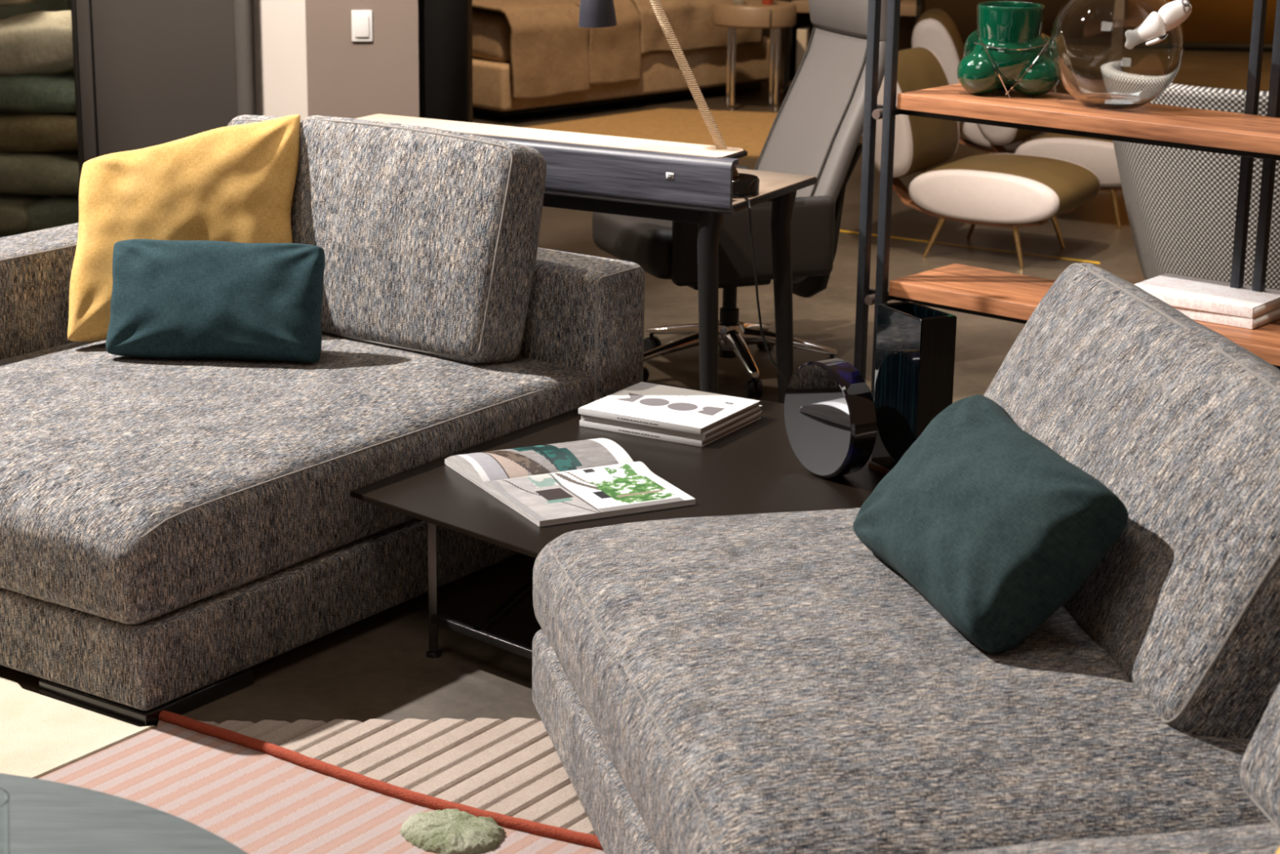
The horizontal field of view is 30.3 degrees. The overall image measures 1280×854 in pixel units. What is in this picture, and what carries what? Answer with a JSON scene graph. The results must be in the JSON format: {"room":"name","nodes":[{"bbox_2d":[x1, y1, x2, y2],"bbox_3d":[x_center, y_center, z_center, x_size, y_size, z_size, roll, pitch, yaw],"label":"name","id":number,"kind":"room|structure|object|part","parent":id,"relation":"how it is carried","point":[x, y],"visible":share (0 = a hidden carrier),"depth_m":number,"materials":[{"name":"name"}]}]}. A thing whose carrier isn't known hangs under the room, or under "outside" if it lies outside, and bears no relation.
{"room":"living room","nodes":[
{"label":"living room","id":0,"kind":"room"},
{"bbox_2d":[253,0,307,119],"bbox_3d":[-1.230,-2.447,9.070,0.300,3.400,0.500,13,20,36],"label":"wall","id":1,"kind":"structure","parent":0,"point":[279,25],"depth_m":9.14,"materials":[{"name":"paint"}]},
{"bbox_2d":[305,0,418,118],"bbox_3d":[-1.105,-2.445,9.070,0.430,3.400,0.500,-2,16,-12],"label":"wall column","id":2,"kind":"structure","parent":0,"point":[346,77],"depth_m":9.10,"materials":[{"name":"beige paint"}]},
{"bbox_2d":[351,10,373,41],"bbox_3d":[-1.067,-1.538,9.059,0.080,0.120,0.020,-2,16,-12],"label":"light switch","id":3,"kind":"object","parent":2,"relation":"attached to","point":[361,20],"visible":1,"depth_m":9.05,"materials":[{"name":"white plastic"}]},
{"bbox_2d":[417,0,472,122],"bbox_3d":[-0.759,-2.450,9.105,0.190,3.400,0.350,1,16,0],"label":"column","id":4,"kind":"structure","parent":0,"point":[445,27],"depth_m":9.22,"materials":[{"name":"black paint"}]},
{"bbox_2d":[0,40,1279,726],"bbox_3d":[1.007,-0.489,8.684,20.000,0.100,21.000,1,16,0],"label":"floor","id":5,"kind":"structure","parent":0,"point":[377,665],"depth_m":7.52,"materials":[{"name":"concrete"}]},
{"bbox_2d":[0,0,256,237],"bbox_3d":[-2.482,-2.209,8.894,1.970,3.000,0.640,1,16,0],"label":"tall cabinet","id":6,"kind":"object","parent":5,"relation":"on","point":[82,81],"visible":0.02,"depth_m":8.84,"materials":[{"name":"grey laminate"}]},
{"bbox_3d":[-2.786,-2.157,8.601,1.364,2.950,0.006,1,16,0],"label":"glass door","id":7,"kind":"part","parent":6,"relation":"part of","materials":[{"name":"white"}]},
{"bbox_3d":[-2.057,-2.123,8.610,0.048,3.000,0.050,1,16,0],"label":"frame","id":8,"kind":"part","parent":6,"relation":"part of","materials":[{"name":"grey metal"}]},
{"bbox_3d":[-1.763,-2.191,8.870,0.530,3.000,0.550,1,16,0],"label":"panel","id":9,"kind":"part","parent":6,"relation":"part of","materials":[{"name":"grey laminate"}]},
{"bbox_2d":[0,676,604,853],"bbox_3d":[-1.097,0.670,4.168,4.600,0.037,4.395,11,19,33],"label":"rug","id":10,"kind":"object","parent":5,"relation":"on","point":[480,785],"visible":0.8,"depth_m":4.32,"materials":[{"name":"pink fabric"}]},
{"bbox_2d":[0,773,248,853],"bbox_3d":[-1.111,0.880,2.724,1.538,0.392,1.538,1,16,0],"label":"round table","id":11,"kind":"object","parent":10,"relation":"on","point":[46,816],"visible":0.99,"depth_m":3.22,"materials":[{"name":"black metal"}]},
{"bbox_2d":[0,787,9,853],"bbox_3d":[-0.858,0.532,3.049,0.090,0.110,0.090,1,16,0],"label":"glass tumbler","id":12,"kind":"object","parent":11,"relation":"on","point":[4,795],"visible":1,"depth_m":3.04,"materials":[{"name":"clear glass"}]},
{"bbox_3d":[-0.253,0.686,4.164,1.620,0.024,0.062,10,18,30],"label":"red cord","id":13,"kind":"part","parent":10,"relation":"part of","materials":[{"name":"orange fabric"}]},
{"bbox_2d":[532,506,1279,853],"bbox_3d":[0.785,0.662,3.150,1.331,0.616,3.240,-3,16,-13],"label":"sofa","id":14,"kind":"object","parent":10,"relation":"on","point":[756,683],"visible":0.62,"depth_m":3.58,"materials":[{"name":"fabric"}]},
{"bbox_2d":[853,394,1128,653],"bbox_3d":[0.576,0.156,3.957,0.290,0.307,0.588,-3,16,-14],"label":"cushion","id":15,"kind":"object","parent":14,"relation":"on","point":[997,530],"visible":1,"depth_m":3.78,"materials":[{"name":"fabric"}]},
{"bbox_2d":[948,824,1279,853],"bbox_3d":[0.816,0.839,2.473,1.080,0.287,1.616,-3,16,-13],"label":"seat cushion","id":16,"kind":"object","parent":14,"relation":"on","point":[1261,838],"depth_m":3.10,"materials":[{"name":"fabric"}]},
{"bbox_2d":[983,262,1279,741],"bbox_3d":[0.881,0.095,4.100,0.390,0.539,1.352,-1,16,-8],"label":"cushion","id":17,"kind":"object","parent":14,"relation":"on","point":[1167,411],"visible":0.64,"depth_m":3.75,"materials":[{"name":"fabric"}]},
{"bbox_2d":[1238,681,1279,831],"bbox_3d":[1.101,0.480,2.705,0.380,0.519,1.260,-2,16,-10],"label":"cushion","id":18,"kind":"object","parent":14,"relation":"on","point":[1259,767],"visible":1,"depth_m":3.21,"materials":[{"name":"fabric"}]},
{"bbox_2d":[1275,846,1279,853],"bbox_3d":[0.855,0.616,2.406,0.404,0.196,0.513,4,16,13],"label":"cushion","id":19,"kind":"object","parent":14,"relation":"on","point":[1277,851],"visible":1,"depth_m":2.65,"materials":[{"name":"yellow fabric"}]},
{"bbox_2d":[0,222,644,726],"bbox_3d":[-1.055,-0.030,5.526,1.430,0.655,1.734,11,19,33],"label":"sofa","id":20,"kind":"object","parent":5,"relation":"on","point":[171,530],"visible":0.67,"depth_m":4.95,"materials":[{"name":"fabric"}]},
{"bbox_3d":[-1.504,-0.164,5.918,0.220,0.620,1.560,11,19,33],"label":"armrest","id":21,"kind":"part","parent":20,"relation":"part of","materials":[{"name":"fabric"}]},
{"bbox_3d":[-0.991,0.513,4.744,0.300,0.033,0.300,11,19,33],"label":"foot plate","id":22,"kind":"part","parent":20,"relation":"part of","materials":[{"name":"black metal"}]},
{"bbox_2d":[67,114,300,342],"bbox_3d":[-1.106,-0.487,5.776,0.628,0.500,0.302,-5,17,-20],"label":"cushion","id":23,"kind":"object","parent":20,"relation":"on","point":[236,183],"visible":0.63,"depth_m":5.72,"materials":[{"name":"yellow fabric"}]},
{"bbox_2d":[106,239,324,362],"bbox_3d":[-0.998,-0.298,5.554,0.519,0.269,0.215,2,16,4],"label":"cushion","id":24,"kind":"object","parent":20,"relation":"on","point":[171,300],"visible":1,"depth_m":5.50,"materials":[{"name":"fabric"}]},
{"bbox_2d":[226,115,303,126],"bbox_3d":[-0.939,-0.542,6.113,0.348,0.517,0.228,11,19,33],"label":"cushion","id":25,"kind":"object","parent":20,"relation":"on","point":[240,120],"visible":0.08,"depth_m":6.09,"materials":[{"name":"fabric"}]},
{"bbox_2d":[0,333,593,624],"bbox_3d":[-1.020,0.014,5.393,1.198,0.252,1.543,11,19,33],"label":"seat cushion","id":26,"kind":"object","parent":20,"relation":"on","point":[134,491],"depth_m":4.93,"materials":[{"name":"fabric"}]},
{"bbox_2d":[290,115,546,364],"bbox_3d":[-0.581,-0.462,5.784,0.744,0.555,0.284,12,19,35],"label":"cushion","id":27,"kind":"object","parent":20,"relation":"on","point":[428,236],"visible":0.83,"depth_m":5.63,"materials":[{"name":"fabric"}]},
{"bbox_3d":[-0.628,-0.201,6.115,1.420,0.610,0.220,11,19,33],"label":"backrest","id":28,"kind":"part","parent":20,"relation":"part of","materials":[{"name":"fabric"}]},
{"bbox_2d":[358,113,817,403],"bbox_3d":[-0.182,-0.423,6.640,1.220,0.840,0.552,9,18,27],"label":"desk","id":29,"kind":"object","parent":5,"relation":"on","point":[651,179],"visible":0.5,"depth_m":6.22,"materials":[{"name":"black wood"}]},
{"bbox_2d":[358,113,743,157],"bbox_3d":[-0.270,-0.792,6.399,1.170,0.002,0.165,9,18,27],"label":"shelf","id":30,"kind":"object","parent":29,"relation":"attached to","point":[584,141],"depth_m":6.32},
{"bbox_2d":[578,0,759,198],"bbox_3d":[0.079,-0.910,6.141,0.480,0.608,0.140,1,16,0],"label":"desk lamp","id":31,"kind":"object","parent":29,"relation":"on","point":[593,13],"visible":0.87,"depth_m":6.13,"materials":[{"name":"black"}]},
{"bbox_3d":[-0.112,-1.110,6.107,0.100,0.142,0.100,-2,16,1],"label":"lamp shade","id":32,"kind":"part","parent":31,"relation":"part of","materials":[{"name":"grey metal"}]},
{"bbox_3d":[0.129,-0.911,6.154,0.273,0.526,0.025,2,16,3],"label":"stem","id":33,"kind":"part","parent":31,"relation":"part of","materials":[{"name":"fabric"}]},
{"bbox_3d":[0.183,-0.233,6.232,0.079,0.705,0.075,9,18,27],"label":"leg","id":34,"kind":"part","parent":29,"relation":"part of","materials":[{"name":"black wood"}]},
{"bbox_2d":[743,195,787,388],"bbox_3d":[0.311,-0.253,6.252,0.144,0.728,0.184,-5,17,-20],"label":"power cord","id":35,"kind":"object","parent":29,"relation":"hanging from","point":[744,196],"visible":0.7,"depth_m":6.13,"materials":[{"name":"black plastic"}]},
{"bbox_3d":[0.398,-0.327,6.579,0.079,0.705,0.075,9,18,27],"label":"leg","id":36,"kind":"part","parent":29,"relation":"part of","materials":[{"name":"black wood"}]},
{"bbox_2d":[350,382,884,659],"bbox_3d":[0.195,0.271,5.109,1.195,0.335,1.303,11,18,32],"label":"coffee table","id":37,"kind":"object","parent":5,"relation":"on","point":[754,468],"visible":0.27,"depth_m":4.99,"materials":[{"name":"black paint"}]},
{"bbox_3d":[-0.431,0.318,4.908,0.018,0.311,0.018,1,16,0],"label":"leg","id":38,"kind":"part","parent":37,"relation":"part of","materials":[{"name":"grey metal"}]},
{"bbox_2d":[444,438,695,526],"bbox_3d":[-0.156,0.100,5.003,0.356,0.042,0.490,-7,17,-27],"label":"open magazine","id":39,"kind":"object","parent":37,"relation":"on","point":[575,481],"visible":1,"depth_m":4.96,"materials":[{"name":"paper"}]},
{"bbox_2d":[579,412,760,446],"bbox_3d":[0.072,-0.018,5.489,0.322,0.014,0.290,10,18,29],"label":"book","id":40,"kind":"object","parent":37,"relation":"on","point":[665,437],"visible":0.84,"depth_m":5.38,"materials":[{"name":"white paper"}]},
{"bbox_2d":[581,404,762,439],"bbox_3d":[0.076,-0.034,5.490,0.322,0.014,0.290,9,18,28],"label":"book","id":41,"kind":"object","parent":40,"relation":"on","point":[721,428],"visible":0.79,"depth_m":5.38,"materials":[{"name":"white paper"}]},
{"bbox_2d":[577,382,759,434],"bbox_3d":[0.070,-0.046,5.479,0.322,0.014,0.290,10,18,29],"label":"book","id":42,"kind":"object","parent":41,"relation":"on","point":[654,405],"visible":1,"depth_m":5.45,"materials":[{"name":"white paper"}]},
{"bbox_2d":[783,358,876,478],"bbox_3d":[0.407,-0.019,5.068,0.069,0.252,0.252,-9,18,-31],"label":"vase","id":43,"kind":"object","parent":37,"relation":"on","point":[829,411],"visible":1,"depth_m":5.01,"materials":[{"name":"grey glass"}]},
{"bbox_2d":[783,364,850,475],"bbox_3d":[0.379,-0.015,5.050,0.001,0.238,0.238,-9,18,-31],"label":"mirror","id":44,"kind":"object","parent":43,"relation":"attached to","point":[817,420],"depth_m":5.05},
{"bbox_2d":[867,301,956,475],"bbox_3d":[0.582,-0.071,5.045,0.098,0.368,0.181,-8,18,-28],"label":"glass vase","id":45,"kind":"object","parent":37,"relation":"on","point":[915,345],"visible":0.83,"depth_m":4.99,"materials":[{"name":"black glass"}]},
{"bbox_2d":[472,0,780,120],"bbox_3d":[-0.513,-2.223,13.490,2.160,0.611,1.776,-14,22,-43],"label":"sofa","id":46,"kind":"object","parent":5,"relation":"on","point":[531,58],"visible":0.66,"depth_m":12.63,"materials":[{"name":"fabric"}]},
{"bbox_3d":[-0.543,-2.352,13.488,2.060,0.259,1.614,-14,22,-43],"label":"mattress","id":47,"kind":"part","parent":46,"relation":"part of","materials":[{"name":"brown fabric"}]},
{"bbox_2d":[472,0,590,99],"bbox_3d":[-1.076,-2.138,12.933,0.535,0.487,1.776,-14,22,-43],"label":"blanket","id":48,"kind":"object","parent":46,"relation":"on","point":[522,49],"depth_m":12.33,"materials":[{"name":"brown fabric"}]},
{"bbox_2d":[553,0,640,84],"bbox_3d":[-0.743,-2.241,13.254,0.385,0.451,1.766,-14,22,-43],"label":"blanket","id":49,"kind":"object","parent":46,"relation":"on","point":[612,54],"depth_m":12.69,"materials":[{"name":"brown fabric"}]},
{"bbox_2d":[631,0,763,53],"bbox_3d":[-0.251,-2.434,13.719,0.984,0.320,1.750,-14,22,-43],"label":"duvet","id":50,"kind":"object","parent":46,"relation":"on","point":[690,20],"depth_m":13.06,"materials":[{"name":"brown fabric"}]},
{"bbox_2d":[525,108,777,158],"bbox_3d":[0.083,-1.554,12.240,1.648,0.011,1.484,6,16,17],"label":"bedroom rug","id":51,"kind":"object","parent":5,"relation":"on","point":[748,131],"visible":0.43,"depth_m":12.21,"materials":[{"name":"orange carpet"}]},
{"bbox_2d":[591,0,887,398],"bbox_3d":[0.319,-0.803,7.150,0.810,1.310,0.667,-6,17,-22],"label":"office chair","id":52,"kind":"object","parent":5,"relation":"on","point":[816,131],"visible":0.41,"depth_m":7.06,"materials":[{"name":"grey leather"}]},
{"bbox_3d":[0.186,-0.573,7.170,0.540,0.163,0.520,-6,17,-22],"label":"seat","id":53,"kind":"part","parent":52,"relation":"part of","materials":[{"name":"black leather"}]},
{"bbox_3d":[0.133,-0.309,7.417,0.290,0.079,0.060,14,21,40],"label":"star arm","id":54,"kind":"part","parent":52,"relation":"part of","materials":[{"name":"silver metal"}]},
{"bbox_3d":[0.109,-0.250,7.203,0.290,0.079,0.060,-8,18,-29],"label":"star arm","id":55,"kind":"part","parent":52,"relation":"part of","materials":[{"name":"silver metal"}]},
{"bbox_3d":[0.313,-0.223,7.115,0.060,0.079,0.290,-2,16,-12],"label":"star arm","id":56,"kind":"part","parent":52,"relation":"part of","materials":[{"name":"silver metal"}]},
{"bbox_3d":[0.114,-0.691,7.426,0.520,0.240,0.056,-6,17,-22],"label":"armrest","id":57,"kind":"part","parent":52,"relation":"part of","materials":[{"name":"grey plastic"}]},
{"bbox_3d":[0.334,-0.547,6.921,0.520,0.240,0.056,-6,17,-22],"label":"armrest","id":58,"kind":"part","parent":52,"relation":"part of","materials":[{"name":"black leather"}]},
{"bbox_3d":[0.339,-0.136,7.007,0.013,0.042,0.013,1,16,0],"label":"caster stem","id":59,"kind":"part","parent":52,"relation":"part of","materials":[{"name":"black plastic"}]},
{"bbox_3d":[0.352,-0.319,7.461,0.060,0.079,0.290,8,17,23],"label":"star arm","id":60,"kind":"part","parent":52,"relation":"part of","materials":[{"name":"silver metal"}]},
{"bbox_3d":[0.463,-0.265,7.275,0.290,0.079,0.060,2,16,6],"label":"star arm","id":61,"kind":"part","parent":52,"relation":"part of","materials":[{"name":"silver metal"}]},
{"bbox_3d":[0.534,-0.837,7.247,0.317,0.730,0.490,-6,17,-22],"label":"backrest","id":62,"kind":"part","parent":52,"relation":"part of","materials":[{"name":"grey fabric"}]},
{"bbox_2d":[711,0,796,111],"bbox_3d":[0.621,-2.041,12.975,0.464,0.570,0.468,-5,17,-19],"label":"stool","id":63,"kind":"object","parent":5,"relation":"on","point":[752,14],"visible":0.98,"depth_m":12.82,"materials":[{"name":"brown wood"}]},
{"bbox_3d":[0.492,-2.018,13.100,0.028,0.455,0.028,-5,17,-19],"label":"leg","id":64,"kind":"part","parent":63,"relation":"part of","materials":[{"name":"silver metal"}]},
{"bbox_3d":[0.507,-1.953,12.869,0.028,0.455,0.028,-5,17,-19],"label":"leg","id":65,"kind":"part","parent":63,"relation":"part of","materials":[{"name":"silver metal"}]},
{"bbox_2d":[733,0,743,4],"bbox_3d":[0.535,-2.347,12.819,0.068,0.100,0.068,1,16,0],"label":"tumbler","id":66,"kind":"object","parent":63,"relation":"on","point":[735,2],"visible":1,"depth_m":12.80,"materials":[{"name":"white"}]},
{"bbox_2d":[761,0,773,4],"bbox_3d":[0.695,-2.374,12.811,0.064,0.160,0.064,1,16,0],"label":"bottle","id":67,"kind":"object","parent":63,"relation":"on","point":[763,2],"visible":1,"depth_m":12.80,"materials":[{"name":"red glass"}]},
{"bbox_3d":[0.732,-2.018,13.115,0.028,0.455,0.028,-5,17,-19],"label":"leg","id":68,"kind":"part","parent":63,"relation":"part of","materials":[{"name":"silver metal"}]},
{"bbox_3d":[0.747,-1.954,12.884,0.028,0.455,0.028,-5,17,-19],"label":"leg","id":69,"kind":"part","parent":63,"relation":"part of","materials":[{"name":"silver metal"}]},
{"bbox_2d":[783,0,925,99],"bbox_3d":[1.217,-2.480,13.223,0.750,1.300,0.350,4,16,10],"label":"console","id":70,"kind":"object","parent":5,"relation":"on","point":[911,11],"visible":0.3,"depth_m":13.28,"materials":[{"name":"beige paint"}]},
{"bbox_3d":[0.862,-2.502,13.283,0.030,1.300,0.350,4,16,10],"label":"post","id":71,"kind":"part","parent":70,"relation":"part of","materials":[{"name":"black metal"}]},
{"bbox_2d":[795,26,810,72],"bbox_3d":[0.924,-2.112,13.353,0.055,0.288,0.220,4,16,10],"label":"slab","id":72,"kind":"object","parent":70,"relation":"on","point":[803,33],"visible":0.49,"depth_m":13.24,"materials":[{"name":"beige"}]},
{"bbox_3d":[1.571,-2.458,13.162,0.030,1.300,0.350,4,16,10],"label":"post","id":73,"kind":"part","parent":70,"relation":"part of","materials":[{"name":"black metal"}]},
{"bbox_2d":[839,230,1100,263],"bbox_3d":[1.065,-0.751,9.437,1.642,0.001,0.030,10,18,30],"label":"tape","id":74,"kind":"object","parent":5,"relation":"on","point":[845,231],"visible":0.64,"depth_m":9.27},
{"bbox_2d":[911,8,1049,154],"bbox_3d":[1.670,-1.500,10.763,0.860,0.754,0.544,4,16,10],"label":"lounge chair","id":75,"kind":"object","parent":5,"relation":"on","point":[935,30],"visible":0.27,"depth_m":10.51,"materials":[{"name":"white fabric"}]},
{"bbox_3d":[1.376,-1.659,10.774,0.260,0.462,0.544,4,16,10],"label":"backrest","id":76,"kind":"part","parent":75,"relation":"part of","materials":[{"name":"green fabric"}]},
{"bbox_3d":[1.621,-1.466,10.608,0.720,0.472,0.090,4,16,10],"label":"ply frame","id":77,"kind":"part","parent":75,"relation":"part of","materials":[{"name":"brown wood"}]},
{"bbox_3d":[1.786,-1.383,10.774,0.621,0.197,0.544,4,16,10],"label":"seat","id":78,"kind":"part","parent":75,"relation":"part of","materials":[{"name":"green fabric"}]},
{"bbox_2d":[862,47,1100,269],"bbox_3d":[1.307,-1.051,9.134,0.860,0.754,0.544,9,18,28],"label":"lounge chair","id":79,"kind":"object","parent":5,"relation":"on","point":[1014,191],"visible":0.78,"depth_m":8.98,"materials":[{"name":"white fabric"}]},
{"bbox_3d":[1.047,-1.234,9.235,0.260,0.462,0.544,9,18,28],"label":"backrest","id":80,"kind":"part","parent":79,"relation":"part of","materials":[{"name":"green fabric"}]},
{"bbox_3d":[1.130,-0.728,9.069,0.084,0.162,0.023,1,16,0],"label":"leg","id":81,"kind":"part","parent":79,"relation":"part of","materials":[{"name":"gold wood"}]},
{"bbox_3d":[1.209,-1.023,9.003,0.720,0.472,0.090,9,18,28],"label":"ply frame","id":82,"kind":"part","parent":79,"relation":"part of","materials":[{"name":"brown wood"}]},
{"bbox_3d":[1.341,-0.826,9.432,0.023,0.162,0.084,-8,18,-29],"label":"leg","id":83,"kind":"part","parent":79,"relation":"part of","materials":[{"name":"brown wood"}]},
{"bbox_3d":[1.370,-1.099,9.281,0.720,0.472,0.090,9,18,28],"label":"ply frame","id":84,"kind":"part","parent":79,"relation":"part of","materials":[{"name":"white fabric"}]},
{"bbox_3d":[1.410,-0.924,9.109,0.621,0.197,0.544,9,18,28],"label":"seat","id":85,"kind":"part","parent":79,"relation":"part of","materials":[{"name":"green fabric"}]},
{"bbox_3d":[1.428,-0.679,8.911,0.023,0.162,0.075,-8,18,-29],"label":"leg","id":86,"kind":"part","parent":79,"relation":"part of","materials":[{"name":"gold wood"}]},
{"bbox_3d":[1.637,-0.777,9.270,0.075,0.162,0.023,1,16,0],"label":"leg","id":87,"kind":"part","parent":79,"relation":"part of","materials":[{"name":"gold wood"}]},
{"bbox_2d":[963,54,1122,228],"bbox_3d":[1.840,-1.271,9.953,0.860,0.754,0.544,9,18,28],"label":"lounge chair","id":88,"kind":"object","parent":5,"relation":"on","point":[1097,155],"visible":0.16,"depth_m":9.72,"materials":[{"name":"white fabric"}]},
{"bbox_3d":[1.581,-1.455,10.054,0.260,0.462,0.544,9,18,28],"label":"backrest","id":89,"kind":"part","parent":88,"relation":"part of","materials":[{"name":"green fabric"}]},
{"bbox_3d":[1.903,-1.319,10.099,0.720,0.472,0.090,9,18,28],"label":"ply frame","id":90,"kind":"part","parent":88,"relation":"part of","materials":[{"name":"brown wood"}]},
{"bbox_3d":[1.742,-1.244,9.821,0.720,0.472,0.090,9,18,28],"label":"ply frame","id":91,"kind":"part","parent":88,"relation":"part of","materials":[{"name":"white fabric"}]},
{"bbox_3d":[1.943,-1.144,9.928,0.621,0.197,0.544,9,18,28],"label":"seat","id":92,"kind":"part","parent":88,"relation":"part of","materials":[{"name":"green fabric"}]},
{"bbox_3d":[1.961,-0.900,9.730,0.023,0.162,0.075,-8,18,-29],"label":"leg","id":93,"kind":"part","parent":88,"relation":"part of","materials":[{"name":"gold wood"}]},
{"bbox_2d":[853,0,1279,401],"bbox_3d":[1.440,-0.810,5.954,1.874,2.000,0.406,14,20,38],"label":"shelving rack","id":94,"kind":"object","parent":5,"relation":"on","point":[975,291],"visible":0.62,"depth_m":6.23,"materials":[{"name":"brown wood"}]},
{"bbox_3d":[0.628,-0.946,6.398,0.025,2.000,0.028,14,20,38],"label":"post","id":95,"kind":"part","parent":94,"relation":"part of","materials":[{"name":"grey metal"}]},
{"bbox_3d":[0.675,-0.935,6.359,0.025,2.000,0.028,14,20,38],"label":"post","id":96,"kind":"part","parent":94,"relation":"part of","materials":[{"name":"grey metal"}]},
{"bbox_2d":[956,1,1058,97],"bbox_3d":[0.989,-1.017,6.354,0.273,0.240,0.224,1,16,0],"label":"vase","id":97,"kind":"object","parent":94,"relation":"on","point":[1008,50],"visible":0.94,"depth_m":6.27,"materials":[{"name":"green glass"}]},
{"bbox_3d":[1.460,-0.254,6.084,1.750,0.042,0.330,14,20,38],"label":"shelf","id":98,"kind":"part","parent":94,"relation":"part of","materials":[{"name":"brown wood"}]},
{"bbox_3d":[1.468,-0.750,5.946,1.750,0.042,0.330,14,20,38],"label":"shelf","id":99,"kind":"part","parent":94,"relation":"part of","materials":[{"name":"brown wood"}]},
{"bbox_2d":[1049,0,1191,109],"bbox_3d":[1.240,-0.988,6.132,0.344,0.310,0.360,1,16,0],"label":"glass bowl","id":100,"kind":"object","parent":94,"relation":"on","point":[1106,54],"visible":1,"depth_m":6.01,"materials":[{"name":"clear glass"}]},
{"bbox_2d":[1174,306,1279,329],"bbox_3d":[1.492,-0.317,6.181,0.362,0.028,0.250,13,20,37],"label":"book","id":101,"kind":"object","parent":94,"relation":"on","point":[1199,315],"visible":0.34,"depth_m":6.04,"materials":[{"name":"white paper"}]},
{"bbox_2d":[1133,273,1279,318],"bbox_3d":[1.485,-0.344,6.172,0.362,0.028,0.250,13,19,36],"label":"book","id":102,"kind":"object","parent":101,"relation":"on","point":[1179,291],"visible":0.75,"depth_m":6.11,"materials":[{"name":"white paper"}]},
{"bbox_3d":[1.576,-0.843,6.076,0.025,2.000,0.028,14,20,38],"label":"post","id":103,"kind":"part","parent":94,"relation":"part of","materials":[{"name":"grey metal"}]},
{"bbox_3d":[1.624,-0.831,6.038,0.025,2.000,0.028,14,20,38],"label":"post","id":104,"kind":"part","parent":94,"relation":"part of","materials":[{"name":"grey metal"}]},
{"bbox_2d":[1112,83,1279,290],"bbox_3d":[2.131,-0.709,7.733,1.259,0.873,0.866,1,16,0],"label":"woven armchair","id":105,"kind":"object","parent":5,"relation":"on","point":[1180,203],"visible":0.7,"depth_m":7.52,"materials":[{"name":"beige fabric"}]},
{"bbox_2d":[763,0,1067,44],"bbox_3d":[-2.827,-4.961,15.758,12.200,4.600,0.200,1,16,0],"label":"wall","id":106,"kind":"structure","parent":0,"point":[963,13],"depth_m":16.22,"materials":[{"name":"brown paint"}]},
{"bbox_2d":[1168,0,1276,44],"bbox_3d":[5.971,-4.777,15.565,5.200,4.600,0.200,1,16,0],"label":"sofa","id":107,"kind":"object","parent":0,"point":[1209,21],"depth_m":16.04,"materials":[{"name":"brown fabric"}]},
{"bbox_2d":[1183,42,1272,52],"bbox_3d":[5.939,-2.555,16.065,5.200,0.050,0.028,1,16,0],"label":"baseboard","id":108,"kind":"structure","parent":107,"relation":"attached to","point":[1188,46],"depth_m":16.05,"materials":[{"name":"black wood"}]}
]}

